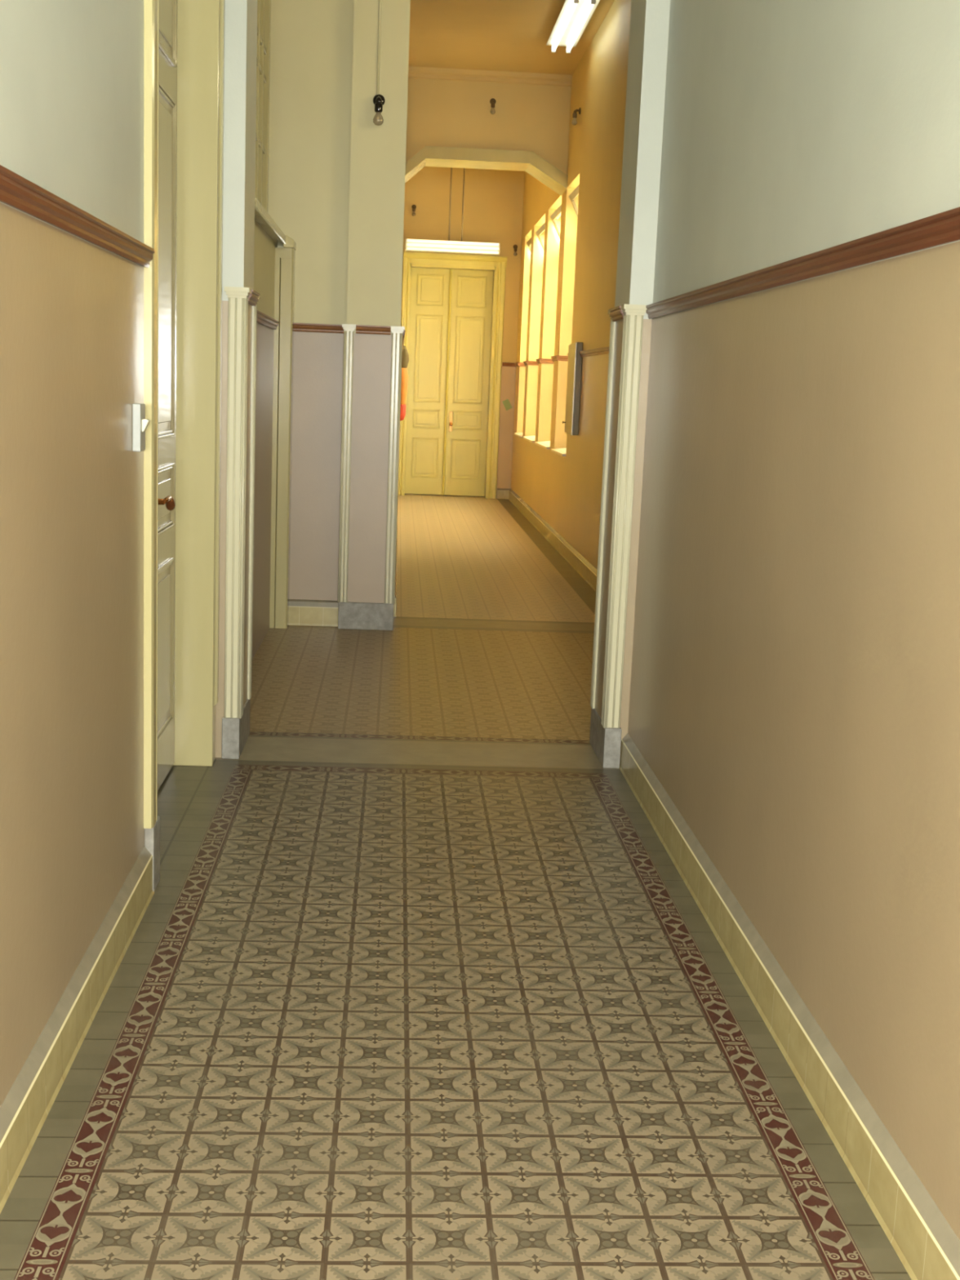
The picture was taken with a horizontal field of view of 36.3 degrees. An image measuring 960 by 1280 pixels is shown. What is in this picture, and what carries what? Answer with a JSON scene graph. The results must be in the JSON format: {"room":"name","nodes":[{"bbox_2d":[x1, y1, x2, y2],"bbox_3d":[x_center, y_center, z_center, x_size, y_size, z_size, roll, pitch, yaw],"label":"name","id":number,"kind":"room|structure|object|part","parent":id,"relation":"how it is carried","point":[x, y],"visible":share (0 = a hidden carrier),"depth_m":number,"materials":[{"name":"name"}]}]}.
{"room":"hallway","nodes":[
{"label":"hallway","id":0,"kind":"room"},
{"bbox_2d":[0,0,257,1106],"bbox_3d":[-0.923,-1.076,1.611,0.490,4.560,8.840,2,10,-3],"label":"wall","id":1,"kind":"structure","parent":0,"point":[72,830],"depth_m":3.24,"materials":[{"name":"paint"}]},
{"bbox_2d":[0,846,154,1213],"bbox_3d":[-0.801,1.274,1.010,0.029,0.148,6.835,2,10,-3],"label":"baseboard","id":2,"kind":"structure","parent":1,"relation":"attached to","point":[24,1112],"depth_m":3.25,"materials":[{"name":"beige wood"}]},
{"bbox_2d":[0,164,155,267],"bbox_3d":[-0.730,-0.469,0.698,0.030,0.052,6.815,2,10,-3],"label":"trim","id":3,"kind":"structure","parent":1,"relation":"attached to","point":[17,192],"depth_m":3.02,"materials":[{"name":"brown wood"}]},
{"bbox_2d":[132,403,150,451],"bbox_3d":[-0.921,-0.579,3.987,0.040,0.128,0.078,2,10,-3],"label":"light switch","id":4,"kind":"object","parent":1,"relation":"attached to","point":[140,424],"visible":1,"depth_m":3.95,"materials":[{"name":"white plastic"}]},
{"bbox_2d":[143,0,225,892],"bbox_3d":[-1.048,-1.055,4.861,0.225,3.400,1.640,2,10,-3],"label":"door","id":5,"kind":"structure","parent":1,"relation":"in","point":[184,40],"depth_m":5.43,"materials":[{"name":"beige paint"}]},
{"bbox_3d":[-1.115,-0.489,5.125,0.055,0.044,0.155,2,10,-3],"label":"handle","id":6,"kind":"part","parent":5,"relation":"part of","materials":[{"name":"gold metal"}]},
{"bbox_3d":[-1.169,0.037,5.387,0.013,0.630,0.470,2,10,-3],"label":"panel","id":7,"kind":"part","parent":5,"relation":"part of","materials":[{"name":"beige paint"}]},
{"bbox_3d":[-1.147,-0.509,5.292,0.013,0.240,0.470,2,10,-3],"label":"panel","id":8,"kind":"part","parent":5,"relation":"part of","materials":[{"name":"beige paint"}]},
{"bbox_3d":[-1.115,-1.314,5.153,0.013,1.195,0.470,2,10,-3],"label":"panel","id":9,"kind":"part","parent":5,"relation":"part of","materials":[{"name":"glass"}]},
{"bbox_3d":[-1.076,-2.266,4.987,0.013,0.500,0.470,2,10,-3],"label":"panel","id":10,"kind":"part","parent":5,"relation":"part of","materials":[{"name":"beige paint"}]},
{"bbox_2d":[221,698,250,759],"bbox_3d":[-1.024,0.363,6.149,0.071,0.170,0.440,2,10,-3],"label":"trim","id":11,"kind":"structure","parent":1,"relation":"attached to","point":[235,731],"depth_m":5.94,"materials":[{"name":"grey stone"}]},
{"bbox_2d":[224,286,251,718],"bbox_3d":[-0.972,-0.527,5.815,0.095,1.704,0.094,2,10,-3],"label":"trim","id":12,"kind":"structure","parent":1,"relation":"attached to","point":[237,317],"depth_m":5.78,"materials":[{"name":"beige paint"}]},
{"bbox_2d":[247,294,260,699],"bbox_3d":[-0.988,-0.589,6.168,0.089,1.704,0.084,2,10,-3],"label":"trim","id":13,"kind":"structure","parent":1,"relation":"attached to","point":[254,308],"depth_m":6.15,"materials":[{"name":"beige paint"}]},
{"bbox_2d":[248,289,259,306],"bbox_3d":[-0.910,-1.370,5.856,0.030,0.052,0.290,2,10,-3],"label":"trim","id":14,"kind":"structure","parent":1,"relation":"attached to","point":[253,299],"depth_m":5.83,"materials":[{"name":"brown wood"}]},
{"bbox_2d":[252,219,277,659],"bbox_3d":[-1.319,-2.097,7.409,0.340,4.560,2.960,2,10,-3],"label":"wall","id":15,"kind":"structure","parent":0,"point":[264,246],"depth_m":8.31,"materials":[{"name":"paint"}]},
{"bbox_2d":[254,0,271,212],"bbox_3d":[-1.210,-3.104,7.472,0.055,1.770,2.500,2,10,-3],"label":"window","id":16,"kind":"structure","parent":15,"relation":"in","point":[264,6],"depth_m":8.50,"materials":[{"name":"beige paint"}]},
{"bbox_3d":[-1.210,-3.104,7.472,0.055,1.770,2.500,2,10,-3],"label":"frame","id":17,"kind":"part","parent":16,"relation":"part of","materials":[{"name":"beige paint"}]},
{"bbox_2d":[257,310,279,329],"bbox_3d":[-1.147,-1.650,7.415,0.030,0.052,2.800,2,10,-3],"label":"trim","id":18,"kind":"structure","parent":15,"relation":"attached to","point":[262,318],"depth_m":8.10,"materials":[{"name":"brown wood"}]},
{"bbox_2d":[254,195,296,250],"bbox_3d":[-1.136,-2.150,7.409,0.202,0.080,2.960,2,10,-3],"label":"trim","id":19,"kind":"structure","parent":15,"relation":"attached to","point":[262,217],"depth_m":7.89,"materials":[{"name":"beige paint"}]},
{"bbox_2d":[269,247,295,628],"bbox_3d":[-1.216,-1.219,8.989,0.108,2.300,0.165,2,10,-3],"label":"trim","id":20,"kind":"structure","parent":15,"relation":"attached to","point":[285,258],"depth_m":8.92,"materials":[{"name":"beige paint"}]},
{"bbox_2d":[267,0,410,603],"bbox_3d":[-1.028,-2.367,9.035,1.100,4.560,0.500,2,10,-3],"label":"wall","id":21,"kind":"structure","parent":0,"point":[336,176],"depth_m":8.84,"materials":[{"name":"beige paint"}]},
{"bbox_2d":[288,599,338,626],"bbox_3d":[-1.054,-0.172,9.252,0.325,0.162,0.028,2,10,-3],"label":"baseboard","id":22,"kind":"structure","parent":21,"relation":"attached to","point":[301,611],"depth_m":9.24,"materials":[{"name":"beige wood"}]},
{"bbox_2d":[293,322,343,333],"bbox_3d":[-0.982,-1.909,8.950,0.330,0.052,0.030,2,10,-3],"label":"trim","id":23,"kind":"structure","parent":21,"relation":"attached to","point":[308,327],"depth_m":8.94,"materials":[{"name":"brown wood"}]},
{"bbox_2d":[337,324,355,602],"bbox_3d":[-0.828,-1.080,9.038,0.085,1.704,0.089,2,10,-3],"label":"trim","id":24,"kind":"structure","parent":21,"relation":"attached to","point":[348,329],"depth_m":9.00,"materials":[{"name":"beige paint"}]},
{"bbox_2d":[337,601,393,630],"bbox_3d":[-0.730,-0.193,9.423,0.345,0.170,0.520,2,10,-3],"label":"trim","id":25,"kind":"structure","parent":21,"relation":"attached to","point":[351,615],"depth_m":9.17,"materials":[{"name":"grey stone"}]},
{"bbox_2d":[355,324,391,334],"bbox_3d":[-0.647,-1.882,8.871,0.210,0.052,0.030,2,10,-3],"label":"trim","id":26,"kind":"structure","parent":21,"relation":"attached to","point":[360,329],"depth_m":8.87,"materials":[{"name":"brown wood"}]},
{"bbox_2d":[376,0,381,94],"bbox_3d":[-0.578,-3.887,8.531,0.016,1.360,0.016,2,10,-3],"label":"conduit","id":27,"kind":"object","parent":21,"relation":"attached to","point":[380,1],"visible":1,"depth_m":8.60,"materials":[{"name":"beige paint"}]},
{"bbox_2d":[373,93,385,125],"bbox_3d":[-0.598,-3.130,8.624,0.072,0.186,0.091,2,10,-3],"label":"wall lamp","id":28,"kind":"object","parent":21,"relation":"attached to","point":[379,100],"visible":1,"depth_m":8.60,"materials":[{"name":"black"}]},
{"bbox_3d":[-0.599,-3.074,8.619,0.062,0.078,0.062,2,10,-3],"label":"bulb","id":29,"kind":"part","parent":28,"relation":"part of","materials":[{"name":"clear glass"}]},
{"bbox_2d":[374,96,382,112],"bbox_3d":[-0.597,-3.156,8.617,0.048,0.096,0.072,2,10,-3],"label":"socket","id":30,"kind":"object","parent":28,"relation":"attached to","point":[378,100],"depth_m":8.59,"materials":[{"name":"black plastic"}]},
{"bbox_3d":[-0.598,-3.192,8.649,0.072,0.072,0.020,2,10,-3],"label":"plate","id":31,"kind":"part","parent":28,"relation":"part of","materials":[{"name":"black plastic"}]},
{"bbox_2d":[384,325,404,604],"bbox_3d":[-0.537,-1.071,9.056,0.089,1.704,0.089,2,10,-3],"label":"trim","id":32,"kind":"structure","parent":21,"relation":"attached to","point":[397,331],"depth_m":9.02,"materials":[{"name":"beige paint"}]},
{"bbox_2d":[0,493,911,1279],"bbox_3d":[-0.218,-0.087,9.429,3.300,0.001,23.800,2,10,-3],"label":"floor","id":33,"kind":"structure","parent":0,"point":[412,982],"depth_m":3.56,"materials":[{"name":"tile"}]},
{"bbox_2d":[400,166,524,498],"bbox_3d":[-0.300,-4.287,20.279,2.200,4.560,0.600,2,10,-3],"label":"wall","id":34,"kind":"structure","parent":0,"point":[493,200],"depth_m":19.74,"materials":[{"name":"paint"}]},
{"bbox_2d":[411,204,416,216],"bbox_3d":[-0.888,-5.772,19.641,0.061,0.158,0.077,2,10,-3],"label":"wall lamp","id":35,"kind":"object","parent":34,"relation":"attached to","point":[414,206],"visible":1,"depth_m":19.62,"materials":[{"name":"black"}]},
{"bbox_2d":[397,251,506,498],"bbox_3d":[-0.406,-3.625,20.186,1.405,3.280,0.300,2,10,-3],"label":"door","id":36,"kind":"structure","parent":34,"relation":"in","point":[454,319],"depth_m":20.24,"materials":[{"name":"yellow paint"}]},
{"bbox_3d":[-0.767,-2.553,20.450,0.370,0.550,0.013,2,10,-3],"label":"panel","id":37,"kind":"part","parent":36,"relation":"part of","materials":[{"name":"yellow wood"}]},
{"bbox_3d":[-0.746,-3.079,20.359,0.370,0.260,0.013,2,10,-3],"label":"panel","id":38,"kind":"part","parent":36,"relation":"part of","materials":[{"name":"yellow wood"}]},
{"bbox_3d":[-0.714,-3.891,20.218,0.370,1.190,0.013,2,10,-3],"label":"panel","id":39,"kind":"part","parent":36,"relation":"part of","materials":[{"name":"yellow wood"}]},
{"bbox_3d":[-0.677,-4.802,20.060,0.370,0.420,0.013,2,10,-3],"label":"panel","id":40,"kind":"part","parent":36,"relation":"part of","materials":[{"name":"yellow wood"}]},
{"bbox_3d":[-0.403,-3.038,20.346,0.052,0.270,0.088,2,10,-3],"label":"handle","id":41,"kind":"part","parent":36,"relation":"part of","materials":[{"name":"gold metal"}]},
{"bbox_3d":[-0.204,-2.536,20.484,0.400,0.550,0.013,2,10,-3],"label":"panel","id":42,"kind":"part","parent":36,"relation":"part of","materials":[{"name":"yellow wood"}]},
{"bbox_3d":[-0.183,-3.062,20.393,0.400,0.260,0.013,2,10,-3],"label":"panel","id":43,"kind":"part","parent":36,"relation":"part of","materials":[{"name":"yellow wood"}]},
{"bbox_3d":[-0.150,-3.875,20.252,0.400,1.190,0.013,2,10,-3],"label":"panel","id":44,"kind":"part","parent":36,"relation":"part of","materials":[{"name":"yellow wood"}]},
{"bbox_3d":[-0.113,-4.785,20.094,0.400,0.420,0.013,2,10,-3],"label":"panel","id":45,"kind":"part","parent":36,"relation":"part of","materials":[{"name":"yellow wood"}]},
{"bbox_2d":[497,488,510,499],"bbox_3d":[0.334,-2.039,20.389,0.190,0.148,0.029,2,10,-3],"label":"baseboard","id":46,"kind":"structure","parent":34,"relation":"attached to","point":[502,493],"depth_m":20.38,"materials":[{"name":"beige wood"}]},
{"bbox_2d":[502,399,512,410],"bbox_3d":[0.376,-3.249,20.191,0.145,0.166,0.004,2,10,-3],"label":"card","id":47,"kind":"object","parent":34,"relation":"attached to","point":[506,402],"visible":1,"depth_m":20.19,"materials":[{"name":"green paper"}]},
{"bbox_2d":[502,362,515,366],"bbox_3d":[0.404,-3.784,20.086,0.190,0.052,0.030,2,10,-3],"label":"trim","id":48,"kind":"structure","parent":34,"relation":"attached to","point":[504,364],"depth_m":20.08,"materials":[{"name":"brown wood"}]},
{"bbox_2d":[513,244,517,256],"bbox_3d":[0.480,-5.278,19.803,0.061,0.158,0.077,2,10,-3],"label":"wall lamp","id":49,"kind":"object","parent":34,"relation":"attached to","point":[515,246],"visible":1,"depth_m":19.78,"materials":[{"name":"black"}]},
{"bbox_2d":[405,78,571,174],"bbox_3d":[0.070,-5.086,14.576,1.600,1.010,0.420,2,10,-3],"label":"wall","id":50,"kind":"structure","parent":0,"point":[535,118],"depth_m":14.36,"materials":[{"name":"paint"}]},
{"bbox_2d":[404,146,567,195],"bbox_3d":[0.054,-4.697,14.644,1.600,0.340,0.540,2,10,-3],"label":"trim","id":51,"kind":"structure","parent":50,"relation":"attached to","point":[529,162],"depth_m":14.40,"materials":[{"name":"beige paint"}]},
{"bbox_2d":[408,66,572,86],"bbox_3d":[0.101,-5.494,14.258,1.600,0.095,0.070,2,10,-3],"label":"trim","id":52,"kind":"structure","parent":50,"relation":"attached to","point":[424,73],"depth_m":14.26,"materials":[{"name":"beige paint"}]},
{"bbox_2d":[489,97,496,114],"bbox_3d":[0.126,-5.223,14.303,0.061,0.158,0.077,2,10,-3],"label":"wall lamp","id":53,"kind":"object","parent":50,"relation":"attached to","point":[492,101],"visible":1,"depth_m":14.28,"materials":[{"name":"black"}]},
{"bbox_3d":[0.125,-5.176,14.299,0.053,0.066,0.053,2,10,-3],"label":"bulb","id":54,"kind":"part","parent":53,"relation":"part of","materials":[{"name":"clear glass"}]},
{"bbox_2d":[490,99,495,107],"bbox_3d":[0.127,-5.246,14.297,0.041,0.081,0.061,2,10,-3],"label":"socket","id":55,"kind":"object","parent":53,"relation":"attached to","point":[492,101],"depth_m":14.28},
{"bbox_2d":[408,0,614,75],"bbox_3d":[-0.267,-5.387,12.837,3.300,0.150,15.460,2,10,-3],"label":"ceiling","id":56,"kind":"structure","parent":0,"point":[491,35],"depth_m":12.79,"materials":[{"name":"beige paint"}]},
{"bbox_2d":[404,167,500,255],"bbox_3d":[-0.344,-5.810,19.449,1.260,1.280,0.221,2,10,-3],"label":"lamp","id":57,"kind":"object","parent":56,"relation":"hanging from","point":[411,245],"visible":0.87,"depth_m":19.45,"materials":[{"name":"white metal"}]},
{"bbox_3d":[-0.392,-5.887,19.443,0.022,1.130,0.022,2,10,-3],"label":"suspension rod","id":58,"kind":"part","parent":57,"relation":"part of","materials":[{"name":"grey paint"}]},
{"bbox_3d":[-0.222,-5.882,19.454,0.022,1.130,0.022,2,10,-3],"label":"suspension rod","id":59,"kind":"part","parent":57,"relation":"part of","materials":[{"name":"grey paint"}]},
{"bbox_2d":[546,0,599,53],"bbox_3d":[0.757,-5.065,11.990,0.260,0.115,1.750,2,10,-3],"label":"ceiling lamp","id":60,"kind":"object","parent":56,"relation":"attached to","point":[574,16],"visible":1,"depth_m":11.97,"materials":[{"name":"white plastic"}]},
{"bbox_2d":[511,0,631,569],"bbox_3d":[1.050,-2.984,13.078,0.300,4.560,14.160,2,10,-3],"label":"wall","id":61,"kind":"structure","parent":0,"point":[567,287],"depth_m":13.35,"materials":[{"name":"paint"}]},
{"bbox_2d":[514,237,531,437],"bbox_3d":[0.683,-3.948,18.994,0.295,2.590,0.950,2,10,-3],"label":"window","id":62,"kind":"structure","parent":61,"relation":"in","point":[529,242],"depth_m":19.03,"materials":[{"name":"beige paint"}]},
{"bbox_3d":[0.633,-2.703,19.210,0.295,0.060,0.948,2,10,-3],"label":"sill","id":63,"kind":"part","parent":62,"relation":"part of","materials":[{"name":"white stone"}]},
{"bbox_3d":[0.729,-4.972,18.817,0.208,0.370,0.830,2,10,-3],"label":"hopper sash","id":64,"kind":"part","parent":62,"relation":"part of","materials":[{"name":"grey paint"}]},
{"bbox_2d":[522,222,545,443],"bbox_3d":[0.766,-3.685,17.495,0.295,2.590,1.400,2,10,-3],"label":"window","id":65,"kind":"structure","parent":61,"relation":"in","point":[540,233],"depth_m":17.65,"materials":[{"name":"beige paint"}]},
{"bbox_3d":[0.716,-2.439,17.710,0.295,0.060,1.398,2,10,-3],"label":"sill","id":66,"kind":"part","parent":65,"relation":"part of","materials":[{"name":"white stone"}]},
{"bbox_3d":[0.812,-4.709,17.317,0.208,0.370,1.280,2,10,-3],"label":"hopper sash","id":67,"kind":"part","parent":65,"relation":"part of","materials":[{"name":"grey paint"}]},
{"bbox_3d":[0.811,-4.708,17.317,0.135,0.259,1.180,2,10,-3],"label":"pane","id":68,"kind":"part","parent":65,"relation":"part of","materials":[{"name":"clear glass"}]},
{"bbox_2d":[534,204,561,449],"bbox_3d":[0.860,-3.387,15.798,0.295,2.590,1.350,2,10,-3],"label":"window","id":69,"kind":"structure","parent":61,"relation":"in","point":[555,216],"depth_m":15.94,"materials":[{"name":"beige paint"}]},
{"bbox_3d":[0.810,-2.141,16.014,0.295,0.060,1.348,2,10,-3],"label":"sill","id":70,"kind":"part","parent":69,"relation":"part of","materials":[{"name":"white stone"}]},
{"bbox_3d":[0.906,-4.411,15.621,0.208,0.370,1.230,2,10,-3],"label":"hopper sash","id":71,"kind":"part","parent":69,"relation":"part of","materials":[{"name":"yellow paint"}]},
{"bbox_3d":[0.905,-4.410,15.621,0.135,0.259,1.130,2,10,-3],"label":"pane","id":72,"kind":"part","parent":69,"relation":"part of","materials":[{"name":"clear glass"}]},
{"bbox_2d":[508,488,597,591],"bbox_3d":[0.710,-1.099,15.048,0.029,0.148,10.900,2,10,-3],"label":"baseboard","id":73,"kind":"structure","parent":61,"relation":"attached to","point":[587,571],"depth_m":14.04,"materials":[{"name":"beige wood"}]},
{"bbox_2d":[514,346,608,366],"bbox_3d":[0.962,-2.562,13.163,0.220,0.052,14.190,2,10,-3],"label":"trim","id":74,"kind":"structure","parent":61,"relation":"attached to","point":[603,350],"depth_m":14.72,"materials":[{"name":"brown wood"}]},
{"bbox_2d":[551,184,579,456],"bbox_3d":[0.950,-3.102,14.175,0.295,2.590,1.050,2,10,-3],"label":"window","id":75,"kind":"structure","parent":61,"relation":"in","point":[574,196],"depth_m":14.26,"materials":[{"name":"beige paint"}]},
{"bbox_3d":[0.899,-1.857,14.391,0.295,0.060,1.048,2,10,-3],"label":"sill","id":76,"kind":"part","parent":75,"relation":"part of","materials":[{"name":"white stone"}]},
{"bbox_3d":[0.996,-4.126,13.998,0.208,0.370,0.930,2,10,-3],"label":"hopper sash","id":77,"kind":"part","parent":75,"relation":"part of","materials":[{"name":"yellow paint"}]},
{"bbox_3d":[0.995,-4.126,13.998,0.135,0.259,0.830,2,10,-3],"label":"pane","id":78,"kind":"part","parent":75,"relation":"part of","materials":[{"name":"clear glass"}]},
{"bbox_2d":[561,342,582,435],"bbox_3d":[0.824,-2.262,13.164,0.098,0.810,0.575,2,10,-3],"label":"upper cabinet","id":79,"kind":"object","parent":61,"relation":"attached to","point":[575,361],"visible":1,"depth_m":12.95,"materials":[{"name":"grey paint"}]},
{"bbox_3d":[0.817,-2.263,13.171,0.012,0.790,0.540,2,10,-3],"label":"cabinet door","id":80,"kind":"part","parent":79,"relation":"part of","materials":[{"name":"grey paint"}]},
{"bbox_2d":[571,107,581,124],"bbox_3d":[0.889,-4.844,13.525,0.077,0.158,0.061,2,10,-3],"label":"wall lamp","id":81,"kind":"object","parent":61,"relation":"attached to","point":[574,122],"visible":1,"depth_m":13.51,"materials":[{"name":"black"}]},
{"bbox_3d":[0.875,-4.799,13.533,0.053,0.066,0.053,2,10,-3],"label":"bulb","id":82,"kind":"part","parent":81,"relation":"part of","materials":[{"name":"clear glass"}]},
{"bbox_2d":[572,109,578,118],"bbox_3d":[0.888,-4.867,13.521,0.061,0.081,0.041,2,10,-3],"label":"socket","id":83,"kind":"object","parent":81,"relation":"attached to","point":[575,114],"depth_m":13.51,"materials":[{"name":"black plastic"}]},
{"bbox_2d":[594,0,959,1240],"bbox_3d":[0.499,-1.033,1.697,2.360,4.560,8.840,2,10,-3],"label":"wall","id":84,"kind":"structure","parent":0,"point":[791,683],"depth_m":3.44,"materials":[{"name":"paint"}]},
{"bbox_2d":[590,309,615,708],"bbox_3d":[0.552,-0.543,6.262,0.089,1.704,0.084,2,10,-3],"label":"trim","id":85,"kind":"structure","parent":84,"relation":"attached to","point":[612,323],"depth_m":6.24,"materials":[{"name":"beige paint"}]},
{"bbox_2d":[589,706,622,768],"bbox_3d":[0.534,0.409,6.243,0.070,0.170,0.440,2,10,-3],"label":"trim","id":86,"kind":"structure","parent":84,"relation":"attached to","point":[606,743],"depth_m":6.04,"materials":[{"name":"grey stone"}]},
{"bbox_2d":[608,305,623,321],"bbox_3d":[0.559,-1.327,5.945,0.030,0.052,0.290,2,10,-3],"label":"trim","id":87,"kind":"structure","parent":84,"relation":"attached to","point":[616,313],"depth_m":5.92,"materials":[{"name":"brown wood"}]},
{"bbox_2d":[600,304,647,728],"bbox_3d":[0.575,-0.481,5.909,0.095,1.704,0.094,2,10,-3],"label":"trim","id":88,"kind":"structure","parent":84,"relation":"attached to","point":[633,322],"depth_m":5.87,"materials":[{"name":"beige paint"}]},
{"bbox_2d":[619,733,959,1279],"bbox_3d":[0.822,1.185,1.901,0.029,0.148,8.440,2,10,-3],"label":"baseboard","id":89,"kind":"structure","parent":84,"relation":"attached to","point":[926,1246],"depth_m":3.24,"materials":[{"name":"beige wood"}]},
{"bbox_2d":[645,206,959,319],"bbox_3d":[0.892,-0.560,1.598,0.030,0.052,8.440,2,10,-3],"label":"trim","id":90,"kind":"structure","parent":84,"relation":"attached to","point":[943,228],"depth_m":3.28,"materials":[{"name":"brown wood"}]},
{"bbox_3d":[-0.937,-3.330,14.615,0.300,4.560,10.800,2,10,-3],"label":"wall","id":91,"kind":"structure","parent":0,"visible":0},
{"bbox_2d":[393,517,397,617],"bbox_3d":[-0.861,-1.157,15.021,0.029,0.148,10.760,2,10,-3],"label":"baseboard","id":92,"kind":"structure","parent":91,"relation":"attached to","point":[395,599],"depth_m":10.35,"materials":[{"name":"beige wood"}]},
{"bbox_2d":[402,329,404,350],"bbox_3d":[-0.790,-2.900,14.709,0.030,0.052,10.780,2,10,-3],"label":"trim","id":93,"kind":"structure","parent":91,"relation":"attached to","point":[403,332],"depth_m":10.13,"materials":[{"name":"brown wood"}]},
{"bbox_2d":[400,344,408,420],"bbox_3d":[-0.768,-2.596,14.756,0.089,0.760,0.278,2,10,-3],"label":"jacket","id":94,"kind":"object","parent":91,"relation":"hanging from","point":[405,356],"visible":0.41,"depth_m":14.66,"materials":[{"name":"fabric"}]}
]}

